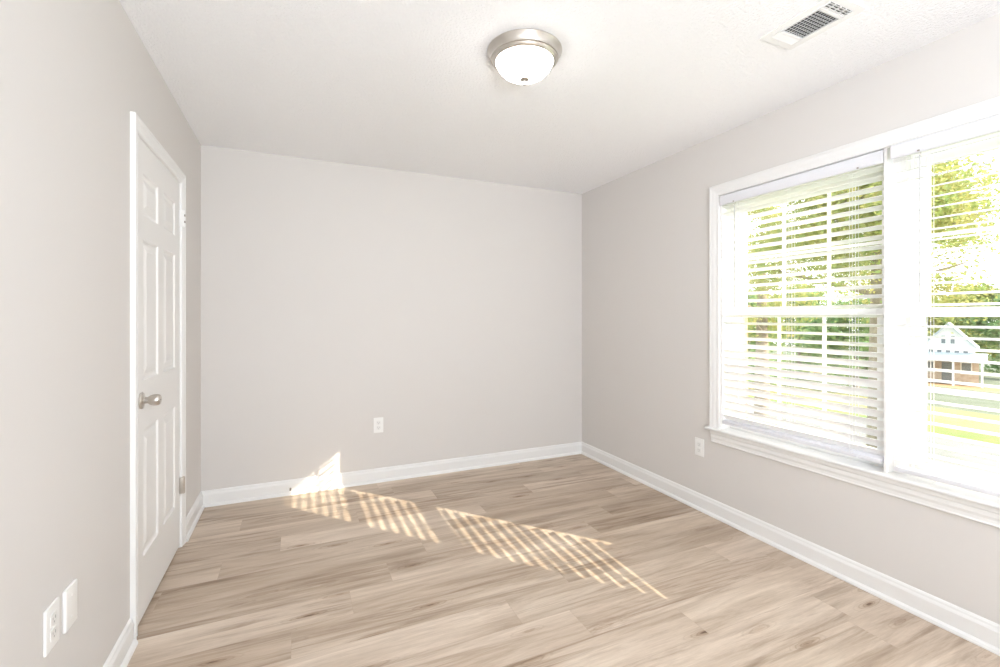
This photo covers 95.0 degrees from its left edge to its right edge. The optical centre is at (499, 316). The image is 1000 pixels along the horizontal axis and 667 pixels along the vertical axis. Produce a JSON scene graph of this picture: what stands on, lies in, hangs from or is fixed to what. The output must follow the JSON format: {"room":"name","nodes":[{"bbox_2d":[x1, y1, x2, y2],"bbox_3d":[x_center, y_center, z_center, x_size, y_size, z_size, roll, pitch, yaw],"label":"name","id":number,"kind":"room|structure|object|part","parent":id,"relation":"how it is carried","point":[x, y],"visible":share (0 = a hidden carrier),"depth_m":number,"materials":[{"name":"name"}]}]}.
{"room":"empty bedroom","nodes":[
{"label":"empty bedroom","id":0,"kind":"room"},
{"bbox_2d":[0,0,200,666],"bbox_3d":[-0.672,0.110,-0.111,0.120,2.540,6.940,0,0,-24],"label":"wall","id":1,"kind":"structure","parent":0,"point":[73,73],"depth_m":1.32,"materials":[{"name":"white paint"}]},
{"bbox_2d":[43,597,58,656],"bbox_3d":[-1.185,0.818,1.212,0.009,0.117,0.074,0,0,-24],"label":"outlet","id":2,"kind":"object","parent":1,"relation":"attached to","point":[51,614],"visible":1,"depth_m":1.20,"materials":[{"name":"white plastic"}]},
{"bbox_2d":[50,610,56,627],"bbox_3d":[-1.183,0.798,1.213,0.003,0.034,0.034,0,0,-24],"label":"socket","id":3,"kind":"object","parent":2,"relation":"attached to","point":[53,613],"depth_m":1.21,"materials":[{"name":"white plastic"}]},
{"bbox_2d":[50,624,56,642],"bbox_3d":[-1.183,0.838,1.213,0.003,0.034,0.034,0,0,-24],"label":"socket","id":4,"kind":"object","parent":2,"relation":"attached to","point":[53,627],"depth_m":1.21,"materials":[{"name":"white plastic"}]},
{"bbox_2d":[62,579,76,633],"bbox_3d":[-1.227,0.824,1.308,0.010,0.117,0.074,0,0,-24],"label":"blank wall plate","id":5,"kind":"object","parent":1,"relation":"attached to","point":[69,595],"visible":1,"depth_m":1.29,"materials":[{"name":"white plastic"}]},
{"bbox_2d":[103,618,137,666],"bbox_3d":[-0.318,1.227,-0.733,0.027,0.106,5.515,0,0,-24],"label":"baseboard","id":6,"kind":"structure","parent":1,"relation":"attached to","point":[125,646],"depth_m":1.69,"materials":[{"name":"white paint"}]},
{"bbox_2d":[130,111,185,639],"bbox_3d":[-1.614,0.238,2.195,0.018,2.083,0.884,0,0,-24],"label":"trim","id":7,"kind":"structure","parent":1,"relation":"attached to","point":[137,126],"depth_m":1.81,"materials":[{"name":"white paint"}]},
{"bbox_2d":[138,136,185,623],"bbox_3d":[-1.651,0.292,2.179,0.198,2.176,0.870,0,0,-24],"label":"door","id":8,"kind":"structure","parent":1,"relation":"in","point":[160,216],"depth_m":2.15,"materials":[{"name":"white paint"}]},
{"bbox_3d":[-1.470,0.350,1.929,0.068,0.070,0.070,0,0,-24],"label":"knob","id":9,"kind":"part","parent":8,"relation":"part of","materials":[{"name":"silver metal"}]},
{"bbox_2d":[186,492,204,541],"bbox_3d":[-1.898,1.227,2.849,0.027,0.106,0.535,0,0,-24],"label":"baseboard","id":10,"kind":"structure","parent":1,"relation":"attached to","point":[195,512],"depth_m":2.82,"materials":[{"name":"white paint"}]},
{"bbox_2d":[201,145,581,490],"bbox_3d":[-0.597,0.110,3.770,3.450,2.540,0.100,0,0,-24],"label":"wall","id":11,"kind":"structure","parent":0,"point":[337,298],"depth_m":3.55,"materials":[{"name":"white paint"}]},
{"bbox_2d":[374,417,382,432],"bbox_3d":[-0.944,0.840,3.557,0.074,0.117,0.008,0,0,-24],"label":"outlet","id":12,"kind":"object","parent":11,"relation":"attached to","point":[378,422],"visible":1,"depth_m":3.55,"materials":[{"name":"white plastic"}]},
{"bbox_2d":[201,442,581,507],"bbox_3d":[-0.617,1.227,3.691,3.050,0.106,0.027,0,0,-24],"label":"baseboard","id":13,"kind":"structure","parent":11,"relation":"attached to","point":[238,494],"depth_m":3.54,"materials":[{"name":"white paint"}]},
{"bbox_2d":[119,0,999,193],"bbox_3d":[0.824,-1.220,0.549,3.450,0.120,7.140,0,0,-24],"label":"ceiling","id":14,"kind":"structure","parent":0,"point":[401,85],"depth_m":2.17,"materials":[{"name":"white paint"}]},
{"bbox_2d":[487,28,561,85],"bbox_3d":[0.107,-1.085,2.000,0.327,0.150,0.327,0,0,-24],"label":"ceiling light","id":15,"kind":"object","parent":14,"relation":"attached to","point":[524,56],"visible":1,"depth_m":1.91,"materials":[{"name":"white glass"}]},
{"bbox_3d":[0.107,-1.078,2.000,0.245,0.080,0.245,0,0,-24],"label":"lamp shade","id":16,"kind":"part","parent":15,"relation":"part of","materials":[{"name":"white glass"}]},
{"bbox_2d":[759,0,866,49],"bbox_3d":[1.225,-1.154,1.808,0.196,0.011,0.290,0,0,-24],"label":"ceiling vent","id":17,"kind":"object","parent":14,"relation":"in","point":[823,15],"visible":1,"depth_m":1.80,"materials":[{"name":"grey metal"}]},
{"bbox_2d":[127,454,999,666],"bbox_3d":[0.749,1.330,0.432,3.220,0.100,7.093,0,0,-24],"label":"floor","id":18,"kind":"structure","parent":0,"point":[572,560],"depth_m":2.13,"materials":[{"name":"brown wood"}]},
{"bbox_2d":[743,212,747,418],"bbox_3d":[2.342,1.660,1.219,0.130,5.640,6.940,0,0,-24],"label":"brick wall","id":19,"kind":"structure","parent":0,"point":[745,319],"depth_m":3.00,"materials":[{"name":"white"}]},
{"bbox_2d":[582,13,999,624],"bbox_3d":[2.228,0.110,1.168,0.120,2.540,6.940,0,0,-24],"label":"wall","id":20,"kind":"structure","parent":0,"point":[645,230],"depth_m":2.91,"materials":[{"name":"white paint"}]},
{"bbox_2d":[695,437,703,456],"bbox_3d":[1.328,0.866,3.050,0.008,0.117,0.074,0,0,-24],"label":"outlet","id":21,"kind":"object","parent":20,"relation":"attached to","point":[699,443],"visible":1,"depth_m":3.04,"materials":[{"name":"white plastic"}]},
{"bbox_2d":[581,442,999,655],"bbox_3d":[2.161,1.227,1.139,0.027,0.106,6.940,0,0,-24],"label":"baseboard","id":22,"kind":"structure","parent":20,"relation":"attached to","point":[978,630],"depth_m":2.28,"materials":[{"name":"white paint"}]},
{"bbox_2d":[720,164,883,466],"bbox_3d":[1.661,-0.031,2.536,0.184,1.478,0.889,0,0,-24],"label":"window","id":23,"kind":"structure","parent":20,"relation":"in","point":[880,320],"depth_m":2.71,"materials":[{"name":"white plastic"}]},
{"bbox_2d":[720,150,883,462],"bbox_3d":[1.589,-0.046,2.499,0.062,1.436,0.879,0,0,-24],"label":"window blind","id":24,"kind":"object","parent":23,"relation":"attached to","point":[876,158],"visible":0.93,"depth_m":2.40,"materials":[{"name":"white plastic"}]},
{"bbox_3d":[1.466,-0.031,2.793,0.051,1.368,0.014,0,0,-24],"label":"ladder cord","id":25,"kind":"part","parent":24,"relation":"part of","materials":[{"name":"white fabric"}]},
{"bbox_3d":[1.594,0.658,2.502,0.051,0.028,0.864,0,0,-24],"label":"rail","id":26,"kind":"part","parent":24,"relation":"part of","materials":[{"name":"white plastic"}]},
{"bbox_3d":[1.717,-0.031,2.222,0.051,1.368,0.014,0,0,-24],"label":"ladder cord","id":27,"kind":"part","parent":24,"relation":"part of","materials":[{"name":"white fabric"}]},
{"bbox_3d":[1.668,0.323,2.540,0.030,0.729,0.855,0,0,-24],"label":"sash","id":28,"kind":"part","parent":23,"relation":"part of","materials":[{"name":"white plastic"}]},
{"bbox_3d":[1.705,-0.379,2.556,0.030,0.748,0.855,0,0,-24],"label":"sash","id":29,"kind":"part","parent":23,"relation":"part of","materials":[{"name":"white plastic"}]},
{"bbox_2d":[704,426,999,509],"bbox_3d":[1.788,0.718,2.097,0.136,0.020,1.975,0,0,-24],"label":"windowsill","id":30,"kind":"structure","parent":20,"relation":"attached to","point":[991,501],"depth_m":2.14,"materials":[{"name":"white paint"}]},
{"bbox_2d":[709,96,999,428],"bbox_3d":[1.750,-0.065,2.081,0.018,1.546,1.935,0,0,-24],"label":"trim","id":31,"kind":"structure","parent":20,"relation":"attached to","point":[991,107],"depth_m":2.56,"materials":[{"name":"white paint"}]},
{"bbox_2d":[710,430,999,527],"bbox_3d":[1.749,0.766,2.080,0.021,0.075,1.915,0,0,-24],"label":"trim","id":32,"kind":"structure","parent":20,"relation":"attached to","point":[983,514],"depth_m":2.12,"materials":[{"name":"white paint"}]},
{"bbox_2d":[884,148,892,472],"bbox_3d":[1.776,-0.031,2.093,0.047,1.476,0.014,0,0,-24],"label":"trim","id":33,"kind":"structure","parent":20,"relation":"attached to","point":[888,162],"depth_m":2.08,"materials":[{"name":"white plastic"}]},
{"bbox_2d":[893,155,915,474],"bbox_3d":[1.862,-0.031,2.113,0.127,1.476,0.080,0,0,-24],"label":"trim","id":34,"kind":"structure","parent":20,"relation":"attached to","point":[902,166],"depth_m":2.07,"materials":[{"name":"white plastic"}]},
{"bbox_2d":[907,132,999,488],"bbox_3d":[2.033,-0.031,1.693,0.184,1.478,0.858,0,0,-24],"label":"window","id":35,"kind":"structure","parent":20,"relation":"in","point":[994,143],"depth_m":2.05,"materials":[{"name":"white plastic"}]},
{"bbox_3d":[2.033,-0.031,1.693,0.184,1.478,0.858,0,0,-24],"label":"frame","id":36,"kind":"part","parent":35,"relation":"part of","materials":[{"name":"white plastic"}]},
{"bbox_2d":[891,114,999,497],"bbox_3d":[1.936,-0.039,1.659,0.062,1.450,0.853,0,0,-24],"label":"window blind","id":37,"kind":"object","parent":35,"relation":"attached to","point":[991,125],"visible":1,"depth_m":1.88,"materials":[{"name":"white plastic"}]},
{"bbox_3d":[1.818,-0.024,1.940,0.051,1.382,0.014,0,0,-24],"label":"ladder cord","id":38,"kind":"part","parent":37,"relation":"part of","materials":[{"name":"white fabric"}]},
{"bbox_3d":[1.941,0.672,1.661,0.050,0.020,0.838,0,0,-24],"label":"rail","id":39,"kind":"part","parent":37,"relation":"part of","materials":[{"name":"white plastic"}]},
{"bbox_3d":[2.040,0.323,1.696,0.030,0.729,0.824,0,0,-24],"label":"sash","id":40,"kind":"part","parent":35,"relation":"part of","materials":[{"name":"white plastic"}]},
{"bbox_3d":[2.076,-0.379,1.713,0.030,0.748,0.824,0,0,-24],"label":"sash","id":41,"kind":"part","parent":35,"relation":"part of","materials":[{"name":"white plastic"}]},
{"label":"outside","id":42,"kind":"structure","parent":0,"visible":0},
{"bbox_2d":[748,402,999,475],"bbox_3d":[17.009,5.561,18.431,8.000,0.776,160.000,0,0,-24],"label":"driveway","id":43,"kind":"structure","parent":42,"point":[934,440],"depth_m":19.21,"materials":[{"name":"concrete"}]},
{"bbox_2d":[748,205,825,416],"bbox_3d":[13.652,-0.588,24.129,5.639,12.028,6.324,0,0,19],"label":"tree","id":44,"kind":"object","parent":43,"relation":"on","point":[759,304],"visible":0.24,"depth_m":23.65,"materials":[{"name":"green plant"}]},
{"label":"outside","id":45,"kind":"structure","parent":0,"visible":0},
{"bbox_2d":[769,345,999,385],"bbox_3d":[133.454,12.165,102.578,193.000,9.471,400.000,0,0,-24],"label":"field","id":46,"kind":"structure","parent":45,"point":[990,380],"depth_m":63.95,"materials":[{"name":"green plant"}]},
{"bbox_2d":[863,298,960,340],"bbox_3d":[58.926,1.708,66.348,12.721,12.866,11.625,0,0,-24],"label":"tree","id":47,"kind":"object","parent":46,"relation":"on","point":[934,319],"visible":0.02,"depth_m":62.53,"materials":[{"name":"green plant"}]},
{"bbox_2d":[931,279,999,360],"bbox_3d":[86.344,1.189,83.803,15.334,17.061,15.658,0,0,-24],"label":"tree","id":48,"kind":"object","parent":46,"relation":"on","point":[991,297],"visible":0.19,"depth_m":81.60,"materials":[{"name":"green plant"}]},
{"bbox_2d":[959,295,999,378],"bbox_3d":[67.967,2.120,59.999,11.060,12.654,11.304,0,0,-24],"label":"tree","id":49,"kind":"object","parent":46,"relation":"on","point":[991,321],"visible":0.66,"depth_m":62.24,"materials":[{"name":"green plant"}]},
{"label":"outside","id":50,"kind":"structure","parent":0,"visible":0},
{"bbox_2d":[812,371,999,392],"bbox_3d":[54.065,7.465,34.775,7.000,0.729,160.000,0,0,-24],"label":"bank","id":51,"kind":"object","parent":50,"point":[995,390],"depth_m":47.19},
{"bbox_2d":[926,322,987,387],"bbox_3d":[49.869,3.928,51.960,8.900,6.620,7.400,0,0,-44],"label":"house","id":52,"kind":"structure","parent":51,"relation":"on","point":[950,343],"depth_m":49.53,"materials":[{"name":"white"}]},
{"bbox_3d":[48.887,6.038,49.979,0.100,2.200,1.000,0,0,-44],"label":"door","id":53,"kind":"part","parent":52,"relation":"part of","materials":[{"name":"grey"}]},
{"bbox_3d":[47.632,5.888,48.138,0.180,2.700,0.180,0,0,-44],"label":"porch post","id":54,"kind":"part","parent":52,"relation":"part of","materials":[{"name":"white"}]},
{"bbox_3d":[49.823,5.488,48.938,0.050,1.100,0.700,0,0,-44],"label":"pane","id":55,"kind":"part","parent":52,"relation":"part of","materials":[{"name":"grey glass"}]},
{"bbox_3d":[49.085,5.888,46.623,0.180,2.700,0.180,0,0,-44],"label":"porch post","id":56,"kind":"part","parent":52,"relation":"part of","materials":[{"name":"white"}]},
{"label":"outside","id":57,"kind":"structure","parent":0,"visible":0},
{"bbox_2d":[748,384,999,432],"bbox_3d":[28.674,6.160,23.576,8.500,0.800,160.000,0,0,-24],"label":"lawn","id":58,"kind":"structure","parent":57,"point":[971,424],"depth_m":27.58,"materials":[{"name":"green plant"}]},
{"bbox_2d":[748,288,801,387],"bbox_3d":[20.386,1.675,38.260,7.110,8.622,7.766,0,0,-34],"label":"tree","id":59,"kind":"object","parent":58,"relation":"on","point":[754,295],"visible":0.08,"depth_m":36.98,"materials":[{"name":"green plant"}]},
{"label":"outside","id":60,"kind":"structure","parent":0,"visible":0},
{"bbox_2d":[751,372,999,415],"bbox_3d":[41.713,6.830,29.327,20.000,1.340,160.000,0,0,-24],"label":"lawn","id":61,"kind":"structure","parent":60,"point":[986,403],"depth_m":35.79,"materials":[{"name":"green plant"}]},
{"bbox_2d":[769,279,835,379],"bbox_3d":[33.068,1.630,49.376,9.582,11.774,10.947,0,0,-13],"label":"tree","id":62,"kind":"object","parent":61,"relation":"on","point":[804,328],"visible":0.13,"depth_m":48.66,"materials":[{"name":"green plant"}]},
{"bbox_2d":[796,292,928,387],"bbox_3d":[29.868,1.938,38.312,8.981,8.866,8.529,0,0,-24],"label":"tree","id":63,"kind":"object","parent":61,"relation":"on","point":[837,320],"visible":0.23,"depth_m":38.03,"materials":[{"name":"green plant"}]},
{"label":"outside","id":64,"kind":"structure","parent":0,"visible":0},
{"bbox_2d":[748,395,999,444],"bbox_3d":[23.276,5.883,21.195,3.300,0.555,160.000,0,0,-24],"label":"lawn","id":65,"kind":"structure","parent":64,"point":[935,429],"depth_m":22.53,"materials":[{"name":"green plant"}]},
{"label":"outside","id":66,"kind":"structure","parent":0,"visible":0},
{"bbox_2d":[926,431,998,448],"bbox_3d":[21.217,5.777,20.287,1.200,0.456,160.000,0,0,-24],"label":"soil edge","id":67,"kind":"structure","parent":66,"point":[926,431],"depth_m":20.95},
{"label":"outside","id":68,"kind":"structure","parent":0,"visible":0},
{"bbox_3d":[5.892,4.990,13.528,16.300,1.166,160.000,0,0,-24],"label":"grass","id":69,"kind":"structure","parent":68,"visible":0},
{"bbox_2d":[748,152,999,447],"bbox_3d":[13.747,-1.161,16.035,9.970,12.830,9.381,0,0,-8],"label":"tree","id":70,"kind":"object","parent":69,"relation":"on","point":[950,176],"visible":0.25,"depth_m":14.50,"materials":[{"name":"green plant"}]}
]}

